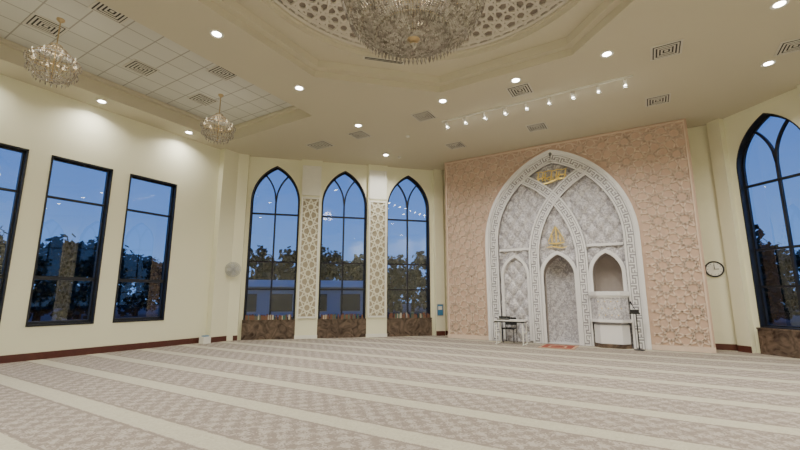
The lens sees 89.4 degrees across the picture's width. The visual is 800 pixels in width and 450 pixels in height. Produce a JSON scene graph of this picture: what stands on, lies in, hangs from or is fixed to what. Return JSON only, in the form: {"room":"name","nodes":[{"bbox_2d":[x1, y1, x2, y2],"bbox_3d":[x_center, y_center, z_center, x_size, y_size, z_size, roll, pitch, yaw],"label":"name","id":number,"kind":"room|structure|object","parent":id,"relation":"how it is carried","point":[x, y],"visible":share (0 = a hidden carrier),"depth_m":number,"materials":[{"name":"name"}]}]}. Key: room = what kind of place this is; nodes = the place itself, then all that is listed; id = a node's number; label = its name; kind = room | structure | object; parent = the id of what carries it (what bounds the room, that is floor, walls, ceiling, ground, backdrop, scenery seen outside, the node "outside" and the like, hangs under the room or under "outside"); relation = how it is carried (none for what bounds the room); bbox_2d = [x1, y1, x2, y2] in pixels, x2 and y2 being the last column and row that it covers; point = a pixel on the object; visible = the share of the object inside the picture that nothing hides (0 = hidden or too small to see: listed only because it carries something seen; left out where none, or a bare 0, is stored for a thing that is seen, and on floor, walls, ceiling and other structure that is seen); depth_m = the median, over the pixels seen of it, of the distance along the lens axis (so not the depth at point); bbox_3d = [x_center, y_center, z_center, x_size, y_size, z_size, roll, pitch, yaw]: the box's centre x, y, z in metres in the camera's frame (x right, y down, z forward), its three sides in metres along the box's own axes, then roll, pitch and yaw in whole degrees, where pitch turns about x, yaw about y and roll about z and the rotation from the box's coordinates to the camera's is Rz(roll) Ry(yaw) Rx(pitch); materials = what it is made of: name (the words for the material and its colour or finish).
{"room":"mosque","nodes":[
{"label":"mosque","id":0,"kind":"room"},
{"bbox_2d":[0,74,219,355],"bbox_3d":[-10.129,-0.419,8.279,0.300,6.700,15.330,-6,-12,31],"label":"wall","id":1,"kind":"structure","parent":0,"point":[46,123],"depth_m":11.26,"materials":[{"name":"paint"}]},
{"bbox_2d":[0,143,28,322],"bbox_3d":[-9.608,0.159,9.050,0.340,4.270,1.400,-6,-12,31],"label":"frame","id":2,"kind":"object","parent":1,"relation":"attached to","point":[25,152],"visible":1,"depth_m":9.61,"materials":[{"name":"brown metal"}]},
{"bbox_2d":[25,155,112,326],"bbox_3d":[-8.650,0.434,10.609,0.340,4.270,1.400,-6,-12,31],"label":"frame","id":3,"kind":"object","parent":1,"relation":"attached to","point":[109,172],"visible":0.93,"depth_m":10.80,"materials":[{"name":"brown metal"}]},
{"bbox_2d":[0,336,226,363],"bbox_3d":[-9.940,2.753,7.468,0.280,0.170,15.100,-6,-12,31],"label":"baseboard","id":4,"kind":"structure","parent":1,"relation":"attached to","point":[114,348],"depth_m":10.73,"materials":[{"name":"brown wood"}]},
{"bbox_2d":[112,173,176,322],"bbox_3d":[-7.692,0.709,12.167,0.340,4.270,1.400,-6,-12,31],"label":"frame","id":5,"kind":"object","parent":1,"relation":"attached to","point":[165,272],"visible":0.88,"depth_m":12.41,"materials":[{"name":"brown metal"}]},
{"bbox_2d":[206,148,249,340],"bbox_3d":[-6.009,0.640,14.277,0.438,6.698,1.018,-6,-12,31],"label":"pillar","id":6,"kind":"structure","parent":1,"relation":"attached to","point":[223,310],"depth_m":14.15,"materials":[{"name":"paint"}]},
{"bbox_2d":[225,262,240,276],"bbox_3d":[-5.825,1.556,14.122,0.513,0.513,0.276,2,-10,-14],"label":"wall fan","id":7,"kind":"object","parent":1,"relation":"attached to","point":[232,268],"visible":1,"depth_m":14.02,"materials":[{"name":"white plastic"}]},
{"bbox_2d":[238,156,434,339],"bbox_3d":[-2.198,0.880,15.645,8.103,6.700,0.300,2,-10,-14],"label":"wall","id":8,"kind":"structure","parent":0,"point":[258,166],"depth_m":15.84,"materials":[{"name":"paint"}]},
{"bbox_2d":[243,166,299,319],"bbox_3d":[-4.697,0.581,15.037,1.760,5.718,0.252,2,-10,-14],"label":"frame","id":9,"kind":"object","parent":8,"relation":"attached to","point":[270,171],"visible":0.95,"depth_m":15.03,"materials":[{"name":"black metal"}]},
{"bbox_2d":[294,159,322,338],"bbox_3d":[-3.394,0.786,15.107,0.800,6.698,0.190,2,-10,-14],"label":"pillar","id":10,"kind":"structure","parent":8,"relation":"attached to","point":[306,314],"depth_m":15.00,"materials":[{"name":"paint"}]},
{"bbox_2d":[241,317,431,339],"bbox_3d":[-2.179,3.829,15.036,6.960,0.680,0.380,2,-10,-14],"label":"trim","id":11,"kind":"structure","parent":8,"relation":"attached to","point":[326,328],"depth_m":14.82,"materials":[{"name":"brown stone"}]},
{"bbox_2d":[245,314,290,319],"bbox_3d":[-4.676,3.268,14.379,1.555,0.198,0.105,2,-10,-14],"label":"books","id":12,"kind":"object","parent":11,"relation":"on","point":[247,317],"visible":1,"depth_m":14.30,"materials":[{"name":"multicoloured paper"}]},
{"bbox_2d":[321,313,362,318],"bbox_3d":[-2.144,3.377,14.991,1.540,0.195,0.105,2,-10,-14],"label":"books","id":13,"kind":"object","parent":11,"relation":"on","point":[346,316],"visible":1,"depth_m":14.95,"materials":[{"name":"multicoloured paper"}]},
{"bbox_2d":[389,312,429,317],"bbox_3d":[0.361,3.482,15.598,1.608,0.199,0.105,2,-10,-14],"label":"books","id":14,"kind":"object","parent":11,"relation":"on","point":[391,315],"visible":1,"depth_m":15.56,"materials":[{"name":"multicoloured paper"}]},
{"bbox_2d":[318,171,366,318],"bbox_3d":[-2.191,0.688,15.643,1.760,5.718,0.252,2,-10,-14],"label":"frame","id":15,"kind":"object","parent":8,"relation":"attached to","point":[346,173],"visible":0.92,"depth_m":15.70,"materials":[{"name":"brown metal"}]},
{"bbox_2d":[366,164,387,336],"bbox_3d":[-0.889,0.893,15.713,0.800,6.698,0.190,2,-10,-14],"label":"pillar","id":16,"kind":"structure","parent":8,"relation":"attached to","point":[376,273],"depth_m":15.61,"materials":[{"name":"paint"}]},
{"bbox_2d":[387,175,430,317],"bbox_3d":[0.314,0.795,16.249,1.760,5.718,0.252,2,-10,-14],"label":"frame","id":17,"kind":"object","parent":8,"relation":"attached to","point":[408,177],"visible":0.89,"depth_m":16.33,"materials":[{"name":"black metal"}]},
{"bbox_2d":[433,169,445,334],"bbox_3d":[1.595,1.001,16.325,0.434,6.698,0.170,2,-10,-14],"label":"trim","id":18,"kind":"structure","parent":8,"relation":"attached to","point":[438,228],"depth_m":16.25,"materials":[{"name":"paint"}]},
{"bbox_2d":[437,304,443,315],"bbox_3d":[1.574,3.320,15.806,0.260,0.450,0.020,2,-10,-14],"label":"framed notice","id":19,"kind":"object","parent":8,"relation":"attached to","point":[439,306],"visible":1,"depth_m":15.80,"materials":[{"name":"metal"}]},
{"bbox_2d":[0,0,799,170],"bbox_3d":[0.269,-4.991,6.134,21.100,1.560,21.330,-6,-12,31],"label":"ceiling","id":20,"kind":"structure","parent":0,"point":[717,73],"depth_m":9.88,"materials":[{"name":"paint"}]},
{"bbox_2d":[22,12,68,37],"bbox_3d":[-7.497,-4.214,8.559,0.600,0.025,0.600,-6,-12,31],"label":"ceiling vent","id":21,"kind":"object","parent":20,"relation":"in","point":[34,20],"visible":0.96,"depth_m":8.52,"materials":[{"name":"metal"}]},
{"bbox_2d":[23,17,82,88],"bbox_3d":[-7.028,-3.548,8.248,0.928,1.447,0.928,1,-10,-8],"label":"crystal chandelier","id":22,"kind":"object","parent":20,"relation":"hanging from","point":[50,80],"visible":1,"depth_m":8.12,"materials":[{"name":"gold metal"}]},
{"bbox_2d":[96,99,107,103],"bbox_3d":[-8.084,-3.343,10.950,0.270,0.012,0.270,-6,-12,31],"label":"recessed light","id":23,"kind":"object","parent":20,"relation":"in","point":[101,101],"visible":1,"depth_m":10.94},
{"bbox_2d":[88,0,129,24],"bbox_3d":[-5.784,-4.293,8.113,0.600,0.025,0.600,-6,-12,31],"label":"ceiling vent","id":24,"kind":"object","parent":20,"relation":"in","point":[97,6],"visible":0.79,"depth_m":8.14,"materials":[{"name":"metal"}]},
{"bbox_2d":[122,59,159,76],"bbox_3d":[-6.513,-3.932,10.159,0.600,0.025,0.600,-6,-12,31],"label":"ceiling vent","id":25,"kind":"object","parent":20,"relation":"in","point":[134,65],"visible":1,"depth_m":10.13,"materials":[{"name":"metal"}]},
{"bbox_2d":[187,93,217,105],"bbox_3d":[-5.752,-3.647,11.778,0.600,0.025,0.600,-6,-12,31],"label":"ceiling vent","id":26,"kind":"object","parent":20,"relation":"in","point":[200,98],"visible":1,"depth_m":11.74,"materials":[{"name":"metal"}]},
{"bbox_2d":[209,30,223,38],"bbox_3d":[-3.690,-3.840,8.134,0.270,0.012,0.270,-6,-12,31],"label":"recessed light","id":27,"kind":"object","parent":20,"relation":"in","point":[217,34],"visible":1,"depth_m":8.14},
{"bbox_2d":[200,94,235,143],"bbox_3d":[-5.101,-2.996,11.381,0.928,1.447,0.928,1,-10,-8],"label":"crystal chandelier","id":28,"kind":"object","parent":20,"relation":"hanging from","point":[213,117],"visible":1,"depth_m":11.25,"materials":[{"name":"gold metal"}]},
{"bbox_2d":[206,65,237,80],"bbox_3d":[-4.523,-3.898,10.354,0.600,0.025,0.600,-6,-12,31],"label":"ceiling vent","id":29,"kind":"object","parent":20,"relation":"in","point":[218,71],"visible":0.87,"depth_m":10.36,"materials":[{"name":"metal"}]},
{"bbox_2d":[294,85,304,90],"bbox_3d":[-2.556,-3.468,10.244,0.270,0.012,0.270,-6,-12,31],"label":"recessed light","id":30,"kind":"object","parent":20,"relation":"in","point":[300,88],"visible":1,"depth_m":10.26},
{"bbox_2d":[305,140,334,149],"bbox_3d":[-2.790,-2.780,14.101,0.840,0.025,0.600,-6,-12,31],"label":"ceiling vent","id":31,"kind":"object","parent":20,"relation":"in","point":[322,144],"visible":1,"depth_m":14.08,"materials":[{"name":"metal"}]},
{"bbox_2d":[347,130,370,139],"bbox_3d":[-1.321,-2.939,13.201,0.580,0.025,0.580,-6,-12,31],"label":"ceiling vent","id":32,"kind":"object","parent":20,"relation":"in","point":[360,134],"visible":1,"depth_m":13.14,"materials":[{"name":"metal"}]},
{"bbox_2d":[363,56,403,64],"bbox_3d":[-0.384,-3.934,9.655,1.000,0.017,0.120,2,-10,-14],"label":"ceiling vent","id":33,"kind":"object","parent":20,"relation":"in","point":[364,57],"visible":0.93,"depth_m":9.64,"materials":[{"name":"metal"}]},
{"bbox_2d":[341,0,485,64],"bbox_3d":[0.212,-4.186,6.543,2.347,2.982,2.347,2,-10,-14],"label":"crystal chandelier","id":34,"kind":"object","parent":20,"relation":"hanging from","point":[376,28],"visible":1,"depth_m":6.16,"materials":[{"name":"gold metal"}]},
{"bbox_2d":[274,0,567,52],"bbox_3d":[0.409,-5.035,6.572,6.445,0.791,6.445,-6,-12,31],"label":"trim","id":35,"kind":"structure","parent":20,"relation":"attached to","point":[342,34],"depth_m":8.66,"materials":[{"name":"beige paint"}]},
{"bbox_2d":[411,110,436,121],"bbox_3d":[0.703,-3.180,11.834,0.580,0.025,0.580,-6,-12,31],"label":"ceiling vent","id":36,"kind":"object","parent":20,"relation":"in","point":[426,115],"visible":1,"depth_m":11.81,"materials":[{"name":"metal"}]},
{"bbox_2d":[438,99,447,103],"bbox_3d":[1.157,-3.349,10.919,0.270,0.012,0.270,-6,-12,31],"label":"recessed light","id":37,"kind":"object","parent":20,"relation":"in","point":[441,101],"visible":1,"depth_m":10.93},
{"bbox_2d":[444,141,465,149],"bbox_3d":[1.942,-2.774,14.134,0.580,0.025,0.580,-6,-12,31],"label":"ceiling vent","id":38,"kind":"object","parent":20,"relation":"in","point":[455,145],"visible":1,"depth_m":14.09,"materials":[{"name":"metal"}]},
{"bbox_2d":[510,77,520,82],"bbox_3d":[2.830,-3.533,9.876,0.270,0.012,0.270,-6,-12,31],"label":"recessed light","id":39,"kind":"object","parent":20,"relation":"in","point":[516,79],"visible":1,"depth_m":9.88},
{"bbox_2d":[505,82,533,97],"bbox_3d":[3.070,-3.443,10.341,0.580,0.025,0.580,-6,-12,31],"label":"ceiling vent","id":40,"kind":"object","parent":20,"relation":"in","point":[525,88],"visible":1,"depth_m":10.32,"materials":[{"name":"metal"}]},
{"bbox_2d":[525,122,548,131],"bbox_3d":[4.275,-3.044,12.604,0.580,0.025,0.580,-6,-12,31],"label":"ceiling vent","id":41,"kind":"object","parent":20,"relation":"in","point":[538,126],"visible":1,"depth_m":12.58,"materials":[{"name":"metal"}]},
{"bbox_2d":[442,75,632,128],"bbox_3d":[3.421,-3.231,10.911,5.000,0.245,0.205,-6,-12,31],"label":"track light","id":42,"kind":"object","parent":20,"relation":"attached to","point":[625,84],"visible":1,"depth_m":10.64,"materials":[{"name":"white metal"}]},
{"bbox_2d":[600,50,613,57],"bbox_3d":[4.509,-3.722,8.805,0.270,0.012,0.270,-6,-12,31],"label":"recessed light","id":43,"kind":"object","parent":20,"relation":"in","point":[605,54],"visible":1,"depth_m":8.81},
{"bbox_2d":[645,93,670,106],"bbox_3d":[6.936,-3.350,10.868,0.580,0.025,0.580,-6,-12,31],"label":"ceiling vent","id":44,"kind":"object","parent":20,"relation":"in","point":[665,98],"visible":1,"depth_m":10.84,"materials":[{"name":"metal"}]},
{"bbox_2d":[650,38,683,60],"bbox_3d":[5.709,-3.739,8.664,0.580,0.025,0.580,-6,-12,31],"label":"ceiling vent","id":45,"kind":"object","parent":20,"relation":"in","point":[672,48],"visible":1,"depth_m":8.64,"materials":[{"name":"metal"}]},
{"bbox_2d":[760,60,775,66],"bbox_3d":[8.352,-3.659,9.161,0.270,0.012,0.270,-6,-12,31],"label":"recessed light","id":46,"kind":"object","parent":20,"relation":"in","point":[767,63],"visible":1,"depth_m":9.15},
{"bbox_2d":[769,0,789,9],"bbox_3d":[6.858,-3.987,7.301,0.270,0.012,0.270,-6,-12,31],"label":"recessed light","id":47,"kind":"object","parent":20,"relation":"in","point":[776,5],"visible":1,"depth_m":7.30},
{"bbox_2d":[774,38,799,56],"bbox_3d":[8.315,-3.769,8.491,0.580,0.025,0.580,-6,-12,31],"label":"ceiling vent","id":48,"kind":"object","parent":20,"relation":"in","point":[790,46],"visible":1,"depth_m":8.53,"materials":[{"name":"metal"}]},
{"bbox_2d":[0,335,799,449],"bbox_3d":[0.243,2.417,4.784,20.700,0.100,21.030,-6,-12,31],"label":"floor","id":49,"kind":"structure","parent":0,"point":[433,392],"depth_m":6.20,"materials":[{"name":"carpet"}]},
{"bbox_2d":[199,335,210,343],"bbox_3d":[-6.298,3.696,13.045,0.250,0.250,0.250,-6,-12,31],"label":"storage box","id":50,"kind":"object","parent":49,"relation":"on","point":[204,339],"visible":1,"depth_m":12.97,"materials":[{"name":"white plastic"}]},
{"bbox_2d":[233,331,444,340],"bbox_3d":[-2.104,4.040,14.761,7.933,0.170,0.030,2,-10,-14],"label":"baseboard","id":51,"kind":"structure","parent":49,"relation":"on","point":[438,333],"depth_m":15.61,"materials":[{"name":"brown wood"}]},
{"bbox_2d":[502,317,517,341],"bbox_3d":[3.647,3.482,13.439,0.400,0.791,0.413,-6,-12,31],"label":"chair","id":52,"kind":"object","parent":49,"relation":"on","point":[505,327],"visible":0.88,"depth_m":13.51,"materials":[{"name":"black plastic"}]},
{"bbox_2d":[493,319,528,345],"bbox_3d":[3.558,3.414,12.910,1.000,0.760,0.590,-6,-12,31],"label":"folding table","id":53,"kind":"object","parent":49,"relation":"on","point":[522,321],"visible":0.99,"depth_m":12.83,"materials":[{"name":"white plastic"}]},
{"bbox_2d":[497,316,509,319],"bbox_3d":[3.342,3.003,13.062,0.350,0.099,0.260,-6,-12,31],"label":"mixer","id":54,"kind":"object","parent":53,"relation":"on","point":[500,317],"visible":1,"depth_m":13.08,"materials":[{"name":"black plastic"}]},
{"bbox_2d":[538,344,578,349],"bbox_3d":[4.753,3.652,12.127,1.000,0.019,1.060,-6,-12,31],"label":"rug","id":55,"kind":"object","parent":49,"relation":"on","point":[553,346],"visible":1,"depth_m":12.11,"materials":[{"name":"red fabric"}]},
{"bbox_2d":[445,118,715,352],"bbox_3d":[5.258,0.526,13.624,7.840,6.696,1.298,-6,-12,31],"label":"mihrab","id":56,"kind":"object","parent":49,"relation":"on","point":[562,242],"visible":1,"depth_m":13.12,"materials":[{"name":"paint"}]},
{"bbox_2d":[629,301,644,350],"bbox_3d":[6.748,2.863,11.514,0.300,1.359,0.280,-6,-12,31],"label":"microphone stand","id":57,"kind":"object","parent":49,"relation":"on","point":[635,312],"visible":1,"depth_m":11.49,"materials":[{"name":"black metal"}]},
{"bbox_2d":[737,345,751,352],"bbox_3d":[9.383,3.376,10.997,0.030,0.170,0.350,2,-10,-14],"label":"baseboard","id":58,"kind":"structure","parent":49,"relation":"on","point":[748,349],"depth_m":10.98,"materials":[{"name":"brown wood"}]},
{"bbox_2d":[442,125,736,343],"bbox_3d":[5.716,0.638,14.274,9.300,6.700,0.300,-6,-12,31],"label":"wall","id":59,"kind":"structure","parent":0,"point":[708,213],"depth_m":12.05,"materials":[{"name":"paint"}]},
{"bbox_2d":[445,331,737,350],"bbox_3d":[5.648,3.827,13.558,9.060,0.170,0.030,-6,-12,31],"label":"baseboard","id":60,"kind":"structure","parent":59,"relation":"attached to","point":[733,347],"depth_m":11.42,"materials":[{"name":"brown wood"}]},
{"bbox_2d":[705,261,724,276],"bbox_3d":[9.194,1.291,11.815,0.470,0.470,0.046,-6,-12,31],"label":"wall clock","id":61,"kind":"object","parent":59,"relation":"attached to","point":[713,268],"visible":0.98,"depth_m":11.80,"materials":[{"name":"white plastic"}]},
{"bbox_2d":[723,88,799,352],"bbox_3d":[10.617,-0.468,8.002,0.300,6.700,8.103,2,-10,-14],"label":"wall","id":62,"kind":"structure","parent":0,"point":[787,105],"depth_m":11.23,"materials":[{"name":"paint"}]},
{"bbox_2d":[706,118,756,352],"bbox_3d":[9.471,0.173,11.628,0.170,6.698,0.434,2,-10,-14],"label":"pillar","id":63,"kind":"structure","parent":62,"relation":"attached to","point":[741,308],"depth_m":11.51,"materials":[{"name":"paint"}]},
{"bbox_2d":[736,113,799,329],"bbox_3d":[9.967,-0.220,10.492,0.252,5.718,1.760,2,-10,-14],"label":"frame","id":64,"kind":"object","parent":62,"relation":"attached to","point":[753,249],"visible":0.89,"depth_m":10.98,"materials":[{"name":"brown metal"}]},
{"bbox_2d":[756,327,799,358],"bbox_3d":[10.530,2.493,7.457,0.380,0.680,6.960,2,-10,-14],"label":"trim","id":65,"kind":"structure","parent":62,"relation":"attached to","point":[772,341],"depth_m":10.28,"materials":[{"name":"brown stone"}]},
{"bbox_2d":[797,84,799,100],"bbox_3d":[10.072,-0.260,9.176,0.190,6.698,0.800,2,-10,-14],"label":"trim","id":66,"kind":"structure","parent":62,"relation":"attached to","point":[798,86],"depth_m":10.06,"materials":[{"name":"paint"}]},
{"label":"outside","id":67,"kind":"structure","parent":0,"visible":0},
{"bbox_2d":[28,303,799,325],"bbox_3d":[-2.470,6.585,24.100,210.000,0.200,200.000,-6,-12,31],"label":"ground","id":68,"kind":"structure","parent":67,"point":[795,321],"depth_m":46.85,"materials":[{"name":"brown soil"}]},
{"bbox_2d":[0,226,65,318],"bbox_3d":[-29.362,3.895,30.542,7.450,7.356,6.970,-2,-10,12],"label":"tree","id":69,"kind":"object","parent":68,"relation":"on","point":[42,301],"visible":0.23,"depth_m":30.57,"materials":[{"name":"green plant"}]},
{"bbox_2d":[0,233,88,320],"bbox_3d":[-28.838,4.242,32.912,7.058,7.624,6.480,5,-11,-25],"label":"tree","id":70,"kind":"object","parent":68,"relation":"on","point":[56,243],"visible":0.27,"depth_m":32.19,"materials":[{"name":"green plant"}]},
{"bbox_2d":[44,241,126,319],"bbox_3d":[-26.186,4.671,33.514,5.658,6.976,6.033,-6,-12,31],"label":"tree","id":71,"kind":"object","parent":68,"relation":"on","point":[89,256],"visible":0.47,"depth_m":32.40,"materials":[{"name":"green plant"}]},
{"bbox_2d":[57,237,147,314],"bbox_3d":[-34.420,5.923,46.673,8.378,9.212,8.618,-1,-10,5],"label":"tree","id":72,"kind":"object","parent":68,"relation":"on","point":[125,258],"visible":0.04,"depth_m":46.43,"materials":[{"name":"green plant"}]},
{"bbox_2d":[116,254,162,315],"bbox_3d":[-29.708,6.843,46.072,5.450,7.084,5.739,2,-10,-12],"label":"tree","id":73,"kind":"object","parent":68,"relation":"on","point":[146,268],"visible":0.88,"depth_m":45.28,"materials":[{"name":"green plant"}]},
{"bbox_2d":[139,264,162,312],"bbox_3d":[-28.262,7.457,49.045,6.370,6.768,6.687,-6,-12,31],"label":"tree","id":74,"kind":"object","parent":68,"relation":"on","point":[157,290],"visible":0.18,"depth_m":47.32,"materials":[{"name":"green plant"}]},
{"bbox_2d":[249,245,274,279],"bbox_3d":[-20.372,7.246,53.604,8.541,9.538,8.629,5,-11,-25],"label":"tree","id":75,"kind":"object","parent":68,"relation":"on","point":[263,253],"visible":0.22,"depth_m":55.13,"materials":[{"name":"green plant"}]},
{"bbox_2d":[258,263,290,279],"bbox_3d":[-17.392,8.692,56.988,6.822,7.095,6.683,-6,-12,31],"label":"tree","id":76,"kind":"object","parent":68,"relation":"on","point":[274,266],"visible":0.09,"depth_m":55.92,"materials":[{"name":"green plant"}]},
{"bbox_2d":[266,244,328,279],"bbox_3d":[-13.225,6.783,53.721,9.159,10.076,9.528,-6,-12,31],"label":"tree","id":77,"kind":"object","parent":68,"relation":"on","point":[283,270],"visible":0.21,"depth_m":53.88,"materials":[{"name":"green plant"}]},
{"bbox_2d":[246,280,362,316],"bbox_3d":[-9.523,7.225,38.674,13.800,3.600,6.800,2,-10,-14],"label":"building","id":78,"kind":"structure","parent":68,"relation":"on","point":[258,301],"depth_m":35.65,"materials":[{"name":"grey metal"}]},
{"bbox_2d":[321,248,356,280],"bbox_3d":[-9.726,7.355,53.505,7.756,8.819,8.471,5,-11,-25],"label":"tree","id":79,"kind":"object","parent":68,"relation":"on","point":[327,270],"visible":0.3,"depth_m":53.16,"materials":[{"name":"green plant"}]},
{"bbox_2d":[332,256,362,280],"bbox_3d":[-7.238,8.145,55.247,7.338,7.921,7.571,-6,-12,31],"label":"tree","id":80,"kind":"object","parent":68,"relation":"on","point":[351,268],"visible":0.24,"depth_m":54.97,"materials":[{"name":"green plant"}]},
{"bbox_2d":[349,254,394,302],"bbox_3d":[-4.167,8.359,58.162,8.345,8.267,8.450,-6,-12,31],"label":"tree","id":81,"kind":"object","parent":68,"relation":"on","point":[360,255],"visible":0.04,"depth_m":56.19,"materials":[{"name":"green plant"}]},
{"bbox_2d":[388,254,415,311],"bbox_3d":[-0.965,8.334,57.092,6.837,8.533,7.885,-6,-12,31],"label":"tree","id":82,"kind":"object","parent":68,"relation":"on","point":[395,273],"visible":0.56,"depth_m":56.00,"materials":[{"name":"green plant"}]},
{"bbox_2d":[393,265,426,311],"bbox_3d":[1.643,9.323,59.764,5.728,6.816,6.689,-6,-12,31],"label":"tree","id":83,"kind":"object","parent":68,"relation":"on","point":[417,271],"visible":0.44,"depth_m":58.86,"materials":[{"name":"green plant"}]},
{"bbox_2d":[403,251,426,309],"bbox_3d":[5.017,7.720,57.079,8.562,9.287,9.479,-6,-12,31],"label":"tree","id":84,"kind":"object","parent":68,"relation":"on","point":[420,259],"visible":0.27,"depth_m":56.70,"materials":[{"name":"green plant"}]},
{"bbox_2d":[754,224,796,321],"bbox_3d":[28.014,4.002,36.057,7.194,9.100,9.153,4,-11,-21],"label":"tree","id":85,"kind":"object","parent":68,"relation":"on","point":[759,232],"visible":0.05,"depth_m":32.99,"materials":[{"name":"green plant"}]},
{"bbox_2d":[758,238,799,320],"bbox_3d":[30.660,4.539,35.584,8.016,7.839,6.081,-6,-12,31],"label":"tree","id":86,"kind":"object","parent":68,"relation":"on","point":[781,256],"visible":0.15,"depth_m":33.47,"materials":[{"name":"green plant"}]},
{"bbox_2d":[760,251,798,322],"bbox_3d":[31.495,5.219,34.902,5.720,6.266,5.458,-6,-12,31],"label":"tree","id":87,"kind":"object","parent":68,"relation":"on","point":[774,311],"visible":0.28,"depth_m":33.07,"materials":[{"name":"green plant"}]}
]}

